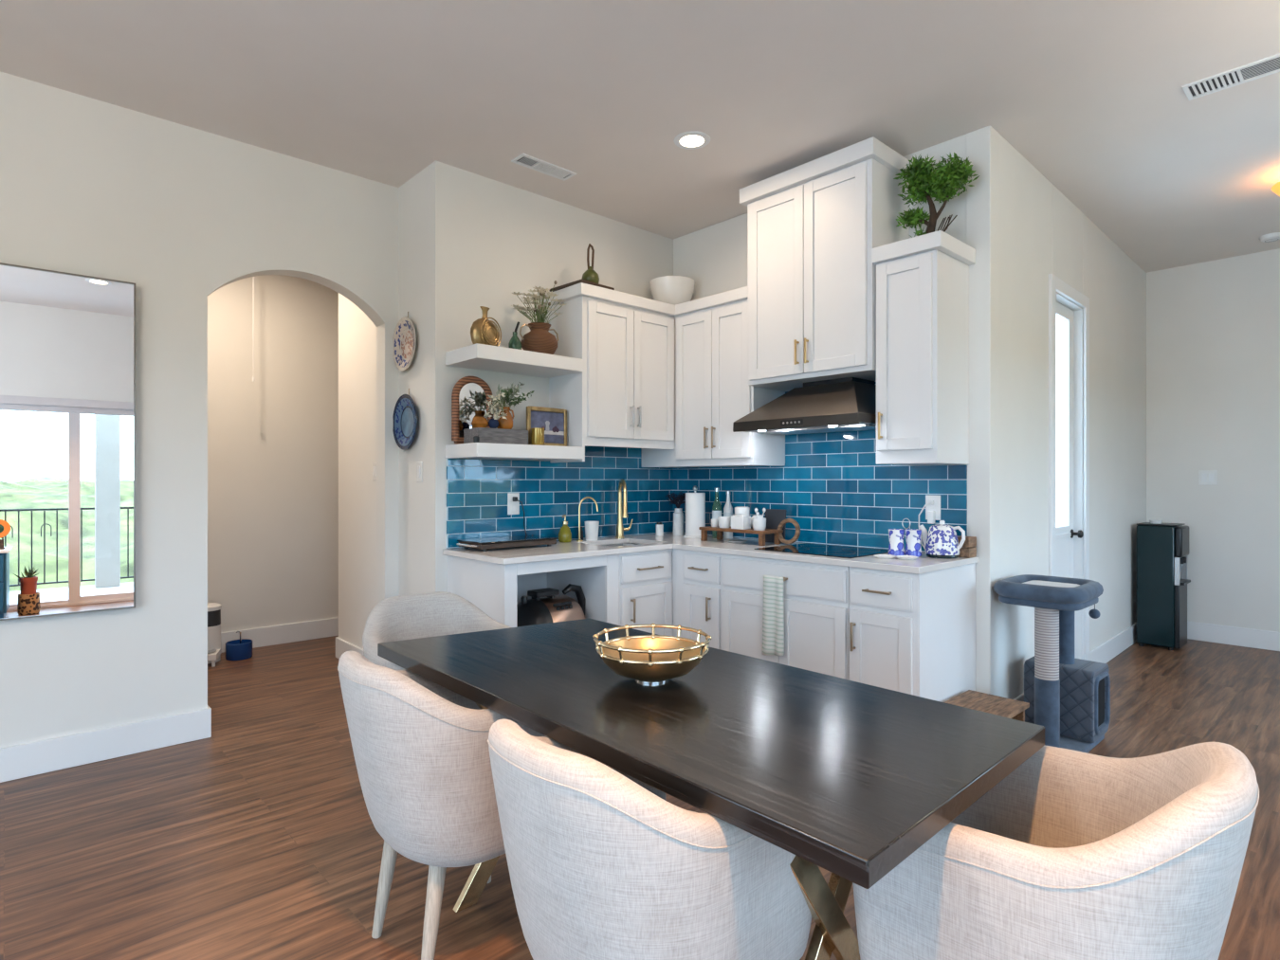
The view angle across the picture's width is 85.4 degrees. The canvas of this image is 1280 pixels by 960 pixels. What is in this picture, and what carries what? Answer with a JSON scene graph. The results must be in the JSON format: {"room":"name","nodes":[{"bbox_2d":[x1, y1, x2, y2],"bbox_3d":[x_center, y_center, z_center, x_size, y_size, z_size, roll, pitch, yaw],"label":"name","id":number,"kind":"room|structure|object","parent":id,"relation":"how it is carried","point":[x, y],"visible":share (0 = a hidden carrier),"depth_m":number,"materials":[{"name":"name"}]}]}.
{"room":"kitchen dining area","nodes":[
{"label":"kitchen dining area","id":0,"kind":"room"},
{"bbox_2d":[0,71,398,748],"bbox_3d":[-3.132,-0.229,2.711,4.445,3.050,0.130,0,0,-42],"label":"wall","id":1,"kind":"structure","parent":0,"point":[181,213],"depth_m":3.36,"materials":[{"name":"paint"}]},
{"bbox_2d":[0,262,135,621],"bbox_3d":[-2.682,-0.163,3.001,0.814,1.524,0.026,0,0,-41],"label":"wall mirror","id":2,"kind":"object","parent":1,"relation":"attached to","point":[67,340],"visible":1,"depth_m":3.09,"materials":[{"name":"mirror"}]},
{"bbox_2d":[0,705,211,783],"bbox_3d":[-3.450,1.224,2.410,3.370,0.145,0.145,0,0,-42],"label":"baseboard","id":3,"kind":"structure","parent":1,"relation":"attached to","point":[56,754],"depth_m":3.20,"materials":[{"name":"white paint"}]},
{"bbox_2d":[392,311,415,371],"bbox_3d":[-1.364,-0.810,4.047,0.035,0.351,0.316,0,0,-42],"label":"wall plate","id":4,"kind":"object","parent":1,"relation":"attached to","point":[404,335],"visible":1,"depth_m":4.07,"materials":[{"name":"beige ceramic"}]},
{"bbox_2d":[392,388,417,450],"bbox_3d":[-1.357,-0.355,4.040,0.035,0.361,0.326,0,0,-42],"label":"wall plate","id":5,"kind":"object","parent":1,"relation":"attached to","point":[405,418],"visible":1,"depth_m":4.06,"materials":[{"name":"blue ceramic"}]},
{"bbox_2d":[207,274,338,632],"bbox_3d":[-3.115,-0.229,5.324,4.600,3.050,0.120,0,0,-42],"label":"wall","id":6,"kind":"structure","parent":0,"point":[273,438],"depth_m":5.45,"materials":[{"name":"paint"}]},
{"bbox_2d":[220,617,338,653],"bbox_3d":[-3.070,1.221,5.274,4.600,0.150,0.015,0,0,-42],"label":"baseboard","id":7,"kind":"structure","parent":6,"relation":"attached to","point":[273,635],"depth_m":5.50,"materials":[{"name":"white paint"}]},
{"bbox_2d":[338,292,376,649],"bbox_3d":[-1.188,-0.229,5.293,1.800,3.050,1.050,0,0,-42],"label":"wall","id":8,"kind":"structure","parent":0,"point":[356,332],"depth_m":4.81,"materials":[{"name":"paint"}]},
{"bbox_2d":[335,637,363,658],"bbox_3d":[-1.200,1.224,5.295,1.815,0.145,1.068,0,0,-42],"label":"baseboard","id":9,"kind":"structure","parent":8,"relation":"attached to","point":[341,646],"depth_m":4.95,"materials":[{"name":"white paint"}]},
{"bbox_2d":[398,160,673,596],"bbox_3d":[-0.606,-0.229,4.697,1.963,3.050,0.614,0,0,-42],"label":"wall","id":10,"kind":"structure","parent":0,"point":[467,241],"depth_m":4.04,"materials":[{"name":"paint"}]},
{"bbox_2d":[416,461,422,482],"bbox_3d":[-1.256,-0.046,3.945,0.010,0.116,0.070,0,0,-42],"label":"light switch","id":11,"kind":"object","parent":10,"relation":"attached to","point":[419,465],"visible":1,"depth_m":3.93,"materials":[{"name":"white plastic"}]},
{"bbox_2d":[445,343,583,378],"bbox_3d":[-0.705,-0.671,3.955,0.694,0.075,0.345,0,0,-42],"label":"floating shelf","id":12,"kind":"object","parent":10,"relation":"attached to","point":[477,356],"visible":1,"depth_m":3.83,"materials":[{"name":"white paint"}]},
{"bbox_2d":[470,306,501,347],"bbox_3d":[-0.838,-0.819,3.749,0.103,0.225,0.206,0,0,28],"label":"round vase","id":13,"kind":"object","parent":12,"relation":"on","point":[483,331],"visible":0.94,"depth_m":3.70,"materials":[{"name":"gold metal"}]},
{"bbox_2d":[508,321,521,349],"bbox_3d":[-0.695,-0.797,3.859,0.072,0.174,0.072,0,0,-42],"label":"bud vase","id":14,"kind":"object","parent":12,"relation":"on","point":[515,342],"visible":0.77,"depth_m":3.84,"materials":[{"name":"green ceramic"}]},
{"bbox_2d":[519,322,558,354],"bbox_3d":[-0.579,-0.802,3.999,0.211,0.186,0.211,0,0,2],"label":"ceramic vase","id":15,"kind":"object","parent":12,"relation":"on","point":[539,339],"visible":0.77,"depth_m":3.93,"materials":[{"name":"brown ceramic"}]},
{"bbox_2d":[511,280,566,323],"bbox_3d":[-0.572,-1.007,3.987,0.283,0.308,0.328,0,0,8],"label":"dried flowers","id":16,"kind":"object","parent":15,"relation":"in","point":[539,309],"visible":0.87,"depth_m":3.98,"materials":[{"name":"beige plant"}]},
{"bbox_2d":[445,442,583,460],"bbox_3d":[-0.705,-0.157,3.955,0.694,0.074,0.345,0,0,-42],"label":"floating shelf","id":17,"kind":"object","parent":10,"relation":"attached to","point":[473,450],"visible":1,"depth_m":3.79,"materials":[{"name":"white paint"}]},
{"bbox_2d":[451,375,493,444],"bbox_3d":[-0.935,-0.390,3.877,0.252,0.386,0.042,0,0,-42],"label":"arched mirror","id":18,"kind":"object","parent":17,"relation":"on","point":[468,394],"visible":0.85,"depth_m":3.85,"materials":[{"name":"wicker"}]},
{"bbox_2d":[458,383,486,438],"bbox_3d":[-0.935,-0.388,3.877,0.210,0.347,0.008,0,0,-43],"label":"mirror glass","id":19,"kind":"object","parent":18,"relation":"attached to","point":[472,396],"depth_m":3.86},
{"bbox_2d":[463,427,528,444],"bbox_3d":[-0.789,-0.236,3.814,0.310,0.083,0.160,0,0,-42],"label":"wooden box","id":20,"kind":"object","parent":17,"relation":"on","point":[485,434],"visible":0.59,"depth_m":3.74,"materials":[{"name":"grey wood"}]},
{"bbox_2d":[471,417,488,427],"bbox_3d":[-0.866,-0.309,3.750,0.092,0.062,0.092,0,0,-42],"label":"pot","id":21,"kind":"object","parent":20,"relation":"on","point":[477,422],"visible":0.83,"depth_m":3.72,"materials":[{"name":"ceramic"}]},
{"bbox_2d":[488,418,498,428],"bbox_3d":[-0.798,-0.307,3.779,0.058,0.058,0.057,0,0,-42],"label":"vase","id":22,"kind":"object","parent":20,"relation":"on","point":[492,424],"visible":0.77,"depth_m":3.76,"materials":[{"name":"blue ceramic"}]},
{"bbox_2d":[496,406,514,429],"bbox_3d":[-0.752,-0.341,3.855,0.096,0.125,0.096,0,0,5],"label":"jug","id":23,"kind":"object","parent":20,"relation":"on","point":[507,424],"visible":0.62,"depth_m":3.82,"materials":[{"name":"ceramic"}]},
{"bbox_2d":[483,382,534,420],"bbox_3d":[-0.744,-0.436,3.826,0.142,0.233,0.330,0,0,37],"label":"sprigs","id":24,"kind":"object","parent":23,"relation":"in","point":[502,396],"visible":1,"depth_m":3.81,"materials":[{"name":"green plant"}]},
{"bbox_2d":[530,427,544,445],"bbox_3d":[-0.579,-0.243,3.925,0.076,0.098,0.076,0,0,-42],"label":"votive holder","id":25,"kind":"object","parent":17,"relation":"on","point":[537,433],"visible":0.8,"depth_m":3.89,"materials":[{"name":"gold metal"}]},
{"bbox_2d":[526,406,566,446],"bbox_3d":[-0.555,-0.308,4.065,0.286,0.232,0.056,0,0,-44],"label":"framed painting","id":26,"kind":"object","parent":17,"relation":"on","point":[554,421],"visible":0.79,"depth_m":4.06,"materials":[{"name":"gold metal"}]},
{"bbox_2d":[446,445,672,548],"bbox_3d":[-0.418,0.075,4.445,1.767,0.612,0.012,0,0,-42],"label":"tiles","id":27,"kind":"structure","parent":10,"relation":"attached to","point":[477,490],"depth_m":4.33,"materials":[{"name":"teal tile"}]},
{"bbox_2d":[507,493,519,514],"bbox_3d":[-0.751,0.142,4.125,0.080,0.128,0.008,0,0,-42],"label":"wall outlet","id":28,"kind":"object","parent":27,"relation":"attached to","point":[513,507],"visible":1,"depth_m":4.12,"materials":[{"name":"white plastic"}]},
{"bbox_2d":[544,282,676,462],"bbox_3d":[-0.163,-0.627,4.422,0.805,1.039,0.389,0,0,-42],"label":"upper cabinet","id":29,"kind":"object","parent":10,"relation":"attached to","point":[623,395],"visible":0.97,"depth_m":4.25,"materials":[{"name":"white paint"}]},
{"bbox_2d":[548,279,614,292],"bbox_3d":[-0.354,-1.155,4.213,0.300,0.016,0.260,0,0,45],"label":"wooden board","id":30,"kind":"object","parent":29,"relation":"on","point":[578,281],"visible":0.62,"depth_m":4.12,"materials":[{"name":"brown wood"}]},
{"bbox_2d":[581,243,599,283],"bbox_3d":[-0.301,-1.299,4.214,0.108,0.271,0.108,0,0,-42],"label":"bottle","id":31,"kind":"object","parent":30,"relation":"on","point":[590,275],"visible":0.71,"depth_m":4.19,"materials":[{"name":"green glass"}]},
{"bbox_2d":[0,0,1279,273],"bbox_3d":[0.048,-1.804,3.293,9.920,0.100,7.410,0,0,-42],"label":"ceiling","id":32,"kind":"structure","parent":0,"point":[1090,93],"depth_m":3.07,"materials":[{"name":"paint"}]},
{"bbox_2d":[252,276,255,382],"bbox_3d":[-2.862,-1.238,5.136,0.018,1.029,0.017,0,0,-42],"label":"pull cord","id":33,"kind":"object","parent":32,"relation":"hanging from","point":[253,378],"visible":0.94,"depth_m":5.14,"materials":[{"name":"white"}]},
{"bbox_2d":[511,152,576,181],"bbox_3d":[-0.535,-1.750,3.884,0.362,0.008,0.120,0,0,-42],"label":"ceiling vent","id":34,"kind":"object","parent":32,"relation":"in","point":[523,159],"visible":1,"depth_m":3.87,"materials":[{"name":"white metal"}]},
{"bbox_2d":[673,130,710,149],"bbox_3d":[0.268,-1.751,3.581,0.190,0.006,0.190,0,0,-42],"label":"recessed light","id":35,"kind":"object","parent":32,"relation":"in","point":[692,139],"visible":1,"depth_m":3.57,"materials":[{"name":"white paint"}]},
{"bbox_2d":[679,135,703,146],"bbox_3d":[0.268,-1.752,3.581,0.123,0.002,0.123,0,0,-43],"label":"diffuser","id":36,"kind":"object","parent":35,"relation":"attached to","point":[685,140],"depth_m":3.58,"materials":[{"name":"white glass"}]},
{"bbox_2d":[1181,53,1279,100],"bbox_3d":[2.652,-1.750,2.938,0.162,0.008,0.548,0,0,-42],"label":"ceiling vent","id":37,"kind":"object","parent":32,"relation":"in","point":[1269,65],"visible":1,"depth_m":3.02,"materials":[{"name":"white metal"}]},
{"bbox_2d":[1259,232,1279,242],"bbox_3d":[4.528,-1.736,4.976,0.136,0.036,0.136,0,0,-42],"label":"smoke detector","id":38,"kind":"object","parent":32,"relation":"attached to","point":[1270,237],"visible":1,"depth_m":4.95,"materials":[{"name":"white paint"}]},
{"bbox_2d":[0,636,1279,959],"bbox_3d":[0.048,1.346,3.293,9.920,0.100,7.410,0,0,-42],"label":"floor","id":39,"kind":"structure","parent":0,"point":[257,838],"depth_m":2.53,"materials":[{"name":"brown wood"}]},
{"bbox_2d":[207,603,221,667],"bbox_3d":[-3.066,1.093,4.903,0.170,0.405,0.285,0,0,-23],"label":"pet feeder","id":40,"kind":"object","parent":39,"relation":"on","point":[214,649],"visible":0.41,"depth_m":4.91,"materials":[{"name":"grey plastic"}]},
{"bbox_2d":[225,630,252,660],"bbox_3d":[-2.920,1.196,5.055,0.172,0.201,0.172,0,0,-42],"label":"fountain","id":41,"kind":"object","parent":39,"relation":"on","point":[240,649],"visible":1,"depth_m":4.99,"materials":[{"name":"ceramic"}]},
{"bbox_2d":[362,591,511,670],"bbox_3d":[-0.728,0.881,2.623,0.571,0.834,0.620,0,0,-42],"label":"dining chair","id":42,"kind":"object","parent":39,"relation":"on","point":[437,613],"visible":0.22,"depth_m":2.79,"materials":[{"name":"fabric"}]},
{"bbox_2d":[337,651,546,959],"bbox_3d":[-0.519,0.881,1.979,0.620,0.834,0.571,0,0,-42],"label":"dining chair","id":43,"kind":"object","parent":39,"relation":"on","point":[420,746],"visible":0.65,"depth_m":1.72,"materials":[{"name":"fabric"}]},
{"bbox_2d":[447,554,618,627],"bbox_3d":[-0.596,0.855,3.882,0.740,0.883,0.599,0,0,-42],"label":"base cabinet","id":44,"kind":"object","parent":39,"relation":"on","point":[497,590],"visible":0.21,"depth_m":3.77,"materials":[{"name":"white paint"}]},
{"bbox_2d":[516,584,585,626],"bbox_3d":[-0.498,0.893,3.884,0.453,0.604,0.345,0,0,-42],"label":"bag","id":45,"kind":"object","parent":44,"relation":"in","point":[549,609],"visible":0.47,"depth_m":3.78,"materials":[{"name":"black leather"}]},
{"bbox_2d":[618,544,672,636],"bbox_3d":[-0.147,0.854,4.256,0.428,0.884,0.653,0,0,-42],"label":"base cabinet","id":46,"kind":"object","parent":39,"relation":"on","point":[645,578],"visible":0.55,"depth_m":4.04,"materials":[{"name":"white paint"}]},
{"bbox_2d":[487,718,811,959],"bbox_3d":[0.009,0.881,1.432,0.620,0.834,0.571,0,0,-42],"label":"dining chair","id":47,"kind":"object","parent":39,"relation":"on","point":[601,867],"visible":0.8,"depth_m":1.17,"materials":[{"name":"fabric"}]},
{"bbox_2d":[672,548,722,649],"bbox_3d":[0.533,0.854,4.240,0.662,0.884,0.397,0,0,-42],"label":"base cabinet","id":48,"kind":"object","parent":39,"relation":"on","point":[697,587],"visible":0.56,"depth_m":4.03,"materials":[{"name":"white paint"}]},
{"bbox_2d":[377,619,1044,959],"bbox_3d":[0.013,0.916,1.888,0.778,0.760,1.760,0,0,-42],"label":"dining table","id":49,"kind":"object","parent":39,"relation":"on","point":[848,778],"visible":0.79,"depth_m":1.46,"materials":[{"name":"black wood"}]},
{"bbox_2d":[592,623,711,684],"bbox_3d":[0.032,0.476,1.867,0.313,0.119,0.313,0,0,45],"label":"fruit bowl","id":50,"kind":"object","parent":49,"relation":"on","point":[652,659],"visible":1,"depth_m":1.82,"materials":[{"name":"gold metal"}]},
{"bbox_2d":[721,554,849,680],"bbox_3d":[0.934,0.854,3.800,0.664,0.884,0.793,0,0,-42],"label":"base cabinet","id":51,"kind":"object","parent":39,"relation":"on","point":[815,596],"visible":0.41,"depth_m":3.53,"materials":[{"name":"white paint"}]},
{"bbox_2d":[442,532,978,574],"bbox_3d":[0.300,0.397,3.652,1.807,0.030,2.156,0,0,-42],"label":"countertop","id":52,"kind":"structure","parent":51,"relation":"on","point":[575,549],"depth_m":3.69,"materials":[{"name":"white stone"}]},
{"bbox_2d":[457,534,557,551],"bbox_3d":[-0.745,0.356,3.929,0.562,0.050,0.260,0,0,-42],"label":"griddle","id":53,"kind":"object","parent":52,"relation":"on","point":[484,544],"visible":0.96,"depth_m":3.84,"materials":[{"name":"black metal"}]},
{"bbox_2d":[558,514,571,542],"bbox_3d":[-0.461,0.296,4.270,0.084,0.170,0.084,0,0,-42],"label":"soap dispenser","id":54,"kind":"object","parent":52,"relation":"on","point":[564,535],"visible":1,"depth_m":4.24,"materials":[{"name":"green glass"}]},
{"bbox_2d":[558,524,571,542],"bbox_3d":[-0.461,0.327,4.270,0.084,0.110,0.084,0,0,-43],"label":"bottle","id":55,"kind":"object","parent":54,"relation":"attached to","point":[564,535],"depth_m":4.24,"materials":[{"name":"green glass"}]},
{"bbox_2d":[576,496,598,541],"bbox_3d":[-0.329,0.243,4.335,0.138,0.277,0.039,0,0,-3],"label":"filter faucet","id":56,"kind":"object","parent":52,"relation":"on","point":[582,500],"visible":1,"depth_m":4.33,"materials":[{"name":"gold metal"}]},
{"bbox_2d":[584,521,599,541],"bbox_3d":[-0.306,0.322,4.392,0.092,0.120,0.092,0,0,-42],"label":"tumbler","id":57,"kind":"object","parent":52,"relation":"on","point":[591,527],"visible":1,"depth_m":4.36,"materials":[{"name":"white ceramic"}]},
{"bbox_2d":[615,479,632,538],"bbox_3d":[-0.117,0.188,4.546,0.107,0.388,0.175,0,0,11],"label":"kitchen faucet","id":58,"kind":"object","parent":52,"relation":"on","point":[622,507],"visible":1,"depth_m":4.57,"materials":[{"name":"gold metal"}]},
{"bbox_2d":[656,522,663,535],"bbox_3d":[0.135,0.337,4.789,0.054,0.090,0.054,0,0,-42],"label":"lidded jar","id":59,"kind":"object","parent":52,"relation":"on","point":[659,526],"visible":1,"depth_m":4.77,"materials":[{"name":"white ceramic"}]},
{"bbox_2d":[672,508,684,535],"bbox_3d":[0.267,0.289,4.815,0.080,0.185,0.080,0,0,-42],"label":"bottle vase","id":60,"kind":"object","parent":52,"relation":"on","point":[678,515],"visible":1,"depth_m":4.79,"materials":[{"name":"white ceramic"}]},
{"bbox_2d":[665,492,685,509],"bbox_3d":[0.257,0.144,4.824,0.168,0.136,0.180,0,0,0],"label":"dried lavender","id":61,"kind":"object","parent":60,"relation":"in","point":[681,499],"visible":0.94,"depth_m":4.79,"materials":[{"name":"purple plant"}]},
{"bbox_2d":[683,486,705,538],"bbox_3d":[0.368,0.210,4.630,0.156,0.343,0.156,0,0,-42],"label":"paper towel holder","id":62,"kind":"object","parent":52,"relation":"on","point":[695,502],"visible":0.88,"depth_m":4.57,"materials":[{"name":"white paper"}]},
{"bbox_2d":[712,488,721,538],"bbox_3d":[0.508,0.216,4.582,0.064,0.330,0.063,0,0,-42],"label":"oil bottle","id":63,"kind":"object","parent":52,"relation":"on","point":[717,506],"visible":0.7,"depth_m":4.56,"materials":[{"name":"green glass"}]},
{"bbox_2d":[723,491,732,538],"bbox_3d":[0.582,0.228,4.582,0.064,0.307,0.063,0,0,-42],"label":"oil bottle","id":64,"kind":"object","parent":52,"relation":"on","point":[727,509],"visible":0.73,"depth_m":4.56,"materials":[{"name":"white ceramic"}]},
{"bbox_2d":[698,526,783,546],"bbox_3d":[0.610,0.339,4.241,0.190,0.086,0.500,0,0,-42],"label":"wooden tray","id":65,"kind":"object","parent":52,"relation":"on","point":[704,530],"visible":0.97,"depth_m":4.12,"materials":[{"name":"brown wood"}]},
{"bbox_2d":[717,516,730,528],"bbox_3d":[0.519,0.261,4.274,0.076,0.068,0.075,0,0,-42],"label":"cup","id":66,"kind":"object","parent":65,"relation":"on","point":[723,521],"visible":1,"depth_m":4.24,"materials":[{"name":"white ceramic"}]},
{"bbox_2d":[731,514,750,530],"bbox_3d":[0.607,0.253,4.171,0.076,0.084,0.096,0,0,-42],"label":"box","id":67,"kind":"object","parent":65,"relation":"on","point":[738,521],"visible":1,"depth_m":4.14,"materials":[{"name":"white ceramic"}]},
{"bbox_2d":[734,506,749,516],"bbox_3d":[0.631,0.230,4.288,0.092,0.131,0.091,0,0,-42],"label":"canister","id":68,"kind":"object","parent":65,"relation":"on","point":[740,510],"visible":0.51,"depth_m":4.25,"materials":[{"name":"white ceramic"}]},
{"bbox_2d":[752,517,766,530],"bbox_3d":[0.702,0.259,4.082,0.080,0.072,0.079,0,0,-42],"label":"crock","id":69,"kind":"object","parent":65,"relation":"on","point":[758,524],"visible":1,"depth_m":4.05,"materials":[{"name":"white ceramic"}]},
{"bbox_2d":[765,509,786,544],"bbox_3d":[0.814,0.279,4.191,0.026,0.203,0.150,0,0,-42],"label":"slate board","id":70,"kind":"object","parent":52,"relation":"on","point":[774,517],"visible":0.59,"depth_m":4.19,"materials":[{"name":"grey stone"}]},
{"bbox_2d":[777,518,800,545],"bbox_3d":[0.873,0.301,4.080,0.044,0.154,0.156,0,0,-42],"label":"ring","id":71,"kind":"object","parent":52,"relation":"on","point":[782,523],"visible":0.98,"depth_m":4.06,"materials":[{"name":"brown wood"}]},
{"bbox_2d":[753,543,888,558],"bbox_3d":[1.006,0.379,3.757,0.490,0.005,0.590,0,0,-42],"label":"induction cooktop","id":72,"kind":"object","parent":52,"relation":"in","point":[844,552],"visible":0.97,"depth_m":3.72,"materials":[{"name":"black glass"}]},
{"bbox_2d":[887,529,904,555],"bbox_3d":[1.280,0.314,3.465,0.080,0.135,0.080,0,0,-42],"label":"patterned cup","id":73,"kind":"object","parent":52,"relation":"on","point":[896,537],"visible":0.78,"depth_m":3.43,"materials":[{"name":"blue ceramic"}]},
{"bbox_2d":[895,555,918,560],"bbox_3d":[1.289,0.376,3.352,0.110,0.012,0.109,0,0,-42],"label":"dish","id":74,"kind":"object","parent":52,"relation":"on","point":[904,557],"visible":1,"depth_m":3.33,"materials":[{"name":"white ceramic"}]},
{"bbox_2d":[904,529,921,557],"bbox_3d":[1.356,0.314,3.442,0.080,0.135,0.080,0,0,-42],"label":"patterned cup","id":75,"kind":"object","parent":52,"relation":"on","point":[913,537],"visible":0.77,"depth_m":3.41,"materials":[{"name":"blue ceramic"}]},
{"bbox_2d":[918,520,965,558],"bbox_3d":[1.496,0.290,3.444,0.170,0.182,0.166,0,0,3],"label":"teapot","id":76,"kind":"object","parent":52,"relation":"on","point":[941,541],"visible":1,"depth_m":3.38,"materials":[{"name":"ceramic"}]},
{"bbox_2d":[957,535,976,558],"bbox_3d":[1.611,0.332,3.455,0.090,0.100,0.090,0,0,-42],"label":"wooden crate","id":77,"kind":"object","parent":52,"relation":"on","point":[968,550],"visible":0.57,"depth_m":3.41,"materials":[{"name":"brown wood"}]},
{"bbox_2d":[762,575,784,656],"bbox_3d":[0.682,0.707,3.583,0.024,0.422,0.144,0,0,-42],"label":"hand towel","id":78,"kind":"object","parent":51,"relation":"hanging from","point":[773,626],"visible":1,"depth_m":3.58,"materials":[{"name":"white fabric"}]},
{"bbox_2d":[849,563,975,702],"bbox_3d":[1.321,0.854,3.380,0.662,0.884,0.348,0,0,-42],"label":"base cabinet","id":79,"kind":"object","parent":39,"relation":"on","point":[914,634],"visible":0.55,"depth_m":3.21,"materials":[{"name":"white paint"}]},
{"bbox_2d":[944,690,1029,721],"bbox_3d":[1.560,1.155,3.145,0.330,0.282,0.270,0,0,-42],"label":"step stool","id":80,"kind":"object","parent":39,"relation":"on","point":[1010,708],"visible":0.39,"depth_m":3.15,"materials":[{"name":"brown wood"}]},
{"bbox_2d":[993,574,1110,753],"bbox_3d":[2.033,0.893,3.422,0.578,0.806,0.402,0,0,-42],"label":"cat tree","id":81,"kind":"object","parent":39,"relation":"on","point":[1068,696],"visible":0.94,"depth_m":3.32,"materials":[{"name":"blue fabric"}]},
{"bbox_2d":[1022,580,1079,587],"bbox_3d":[1.988,0.536,3.381,0.290,0.050,0.240,0,0,-43],"label":"cushion","id":82,"kind":"object","parent":81,"relation":"on","point":[1052,583],"depth_m":3.43,"materials":[{"name":"white fabric"}]},
{"bbox_2d":[852,742,1259,959],"bbox_3d":[0.761,0.881,1.317,0.620,0.834,0.571,0,0,43],"label":"dining chair","id":83,"kind":"object","parent":39,"relation":"on","point":[1072,855],"visible":0.87,"depth_m":1.11,"materials":[{"name":"fabric"}]},
{"bbox_2d":[1136,522,1190,650],"bbox_3d":[4.092,0.819,5.422,0.300,0.955,0.295,0,0,-42],"label":"water dispenser","id":84,"kind":"object","parent":39,"relation":"on","point":[1162,550],"visible":1,"depth_m":5.33,"materials":[{"name":"black plastic"}]},
{"bbox_2d":[673,128,999,696],"bbox_3d":[1.027,-0.229,4.280,0.118,3.050,2.208,0,0,-42],"label":"wall","id":85,"kind":"structure","parent":0,"point":[715,256],"depth_m":3.66,"materials":[{"name":"paint"}]},
{"bbox_2d":[641,286,785,468],"bbox_3d":[0.441,-0.618,4.556,0.373,1.058,0.984,0,0,-42],"label":"upper cabinet","id":86,"kind":"object","parent":85,"relation":"attached to","point":[712,393],"visible":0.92,"depth_m":4.31,"materials":[{"name":"white paint"}]},
{"bbox_2d":[649,275,694,305],"bbox_3d":[0.223,-1.256,4.789,0.316,0.215,0.316,0,0,-42],"label":"mixing bowl","id":87,"kind":"object","parent":86,"relation":"on","point":[674,290],"visible":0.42,"depth_m":4.67,"materials":[{"name":"white ceramic"}]},
{"bbox_2d":[732,377,876,435],"bbox_3d":[0.982,-0.412,3.856,0.496,0.278,0.790,0,0,-42],"label":"range hood","id":88,"kind":"object","parent":85,"relation":"attached to","point":[848,404],"visible":0.92,"depth_m":3.71,"materials":[{"name":"metal"}]},
{"bbox_2d":[672,382,967,552],"bbox_3d":[0.945,-0.084,4.273,0.012,0.929,2.084,0,0,-42],"label":"tiles","id":89,"kind":"structure","parent":85,"relation":"attached to","point":[832,484],"depth_m":4.04,"materials":[{"name":"teal tile"}]},
{"bbox_2d":[925,495,940,520],"bbox_3d":[1.528,0.144,3.621,0.008,0.128,0.080,0,0,-42],"label":"wall outlet","id":90,"kind":"object","parent":89,"relation":"attached to","point":[936,506],"visible":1,"depth_m":3.61,"materials":[{"name":"white plastic"}]},
{"bbox_2d":[927,511,934,524],"bbox_3d":[1.514,0.194,3.608,0.030,0.067,0.032,0,0,-42],"label":"night light","id":91,"kind":"object","parent":90,"relation":"attached to","point":[930,514],"visible":1,"depth_m":3.60,"materials":[{"name":"white plastic"}]},
{"bbox_2d":[739,136,912,391],"bbox_3d":[1.017,-1.123,3.875,0.443,1.145,0.846,0,0,-42],"label":"upper cabinet","id":92,"kind":"object","parent":85,"relation":"attached to","point":[813,228],"visible":0.98,"depth_m":3.68,"materials":[{"name":"white paint"}]},
{"bbox_2d":[872,230,975,465],"bbox_3d":[1.413,-0.619,3.465,0.413,1.078,0.347,0,0,-42],"label":"upper cabinet","id":93,"kind":"object","parent":85,"relation":"attached to","point":[923,281],"visible":1,"depth_m":3.36,"materials":[{"name":"white paint"}]},
{"bbox_2d":[893,152,979,237],"bbox_3d":[1.482,-1.404,3.474,0.235,0.491,0.425,0,0,-42],"label":"bonsai tree","id":94,"kind":"object","parent":93,"relation":"on","point":[923,179],"visible":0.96,"depth_m":3.46,"materials":[{"name":"green plant"}]},
{"bbox_2d":[966,126,1146,699],"bbox_3d":[2.963,-0.232,4.690,3.531,3.055,0.121,0,0,-44],"label":"wall","id":95,"kind":"structure","parent":0,"point":[1042,233],"depth_m":3.87,"materials":[{"name":"paint"}]},
{"bbox_2d":[1048,274,1089,660],"bbox_3d":[2.639,0.046,4.367,0.795,2.505,0.138,0,0,-44],"label":"door","id":96,"kind":"structure","parent":95,"relation":"in","point":[1069,543],"depth_m":4.54,"materials":[{"name":"white paint"}]},
{"bbox_2d":[1013,622,1136,701],"bbox_3d":[3.010,1.224,4.642,3.531,0.145,0.019,0,0,-44],"label":"baseboard","id":97,"kind":"structure","parent":95,"relation":"attached to","point":[1109,649],"depth_m":5.05,"materials":[{"name":"white paint"}]},
{"bbox_2d":[1146,248,1279,632],"bbox_3d":[5.200,-0.229,4.938,0.100,3.050,2.875,0,0,-42],"label":"wall","id":98,"kind":"structure","parent":0,"point":[1213,327],"depth_m":5.50,"materials":[{"name":"paint"}]},
{"bbox_2d":[1198,470,1217,485],"bbox_3d":[4.552,-0.019,5.564,0.010,0.116,0.116,0,0,-42],"label":"light switch","id":99,"kind":"object","parent":98,"relation":"attached to","point":[1205,477],"visible":1,"depth_m":5.56,"materials":[{"name":"white plastic"}]},
{"bbox_2d":[1187,621,1279,651],"bbox_3d":[5.167,1.224,4.890,0.015,0.145,2.609,0,0,-42],"label":"baseboard","id":100,"kind":"structure","parent":98,"relation":"attached to","point":[1259,639],"depth_m":5.44,"materials":[{"name":"white paint"}]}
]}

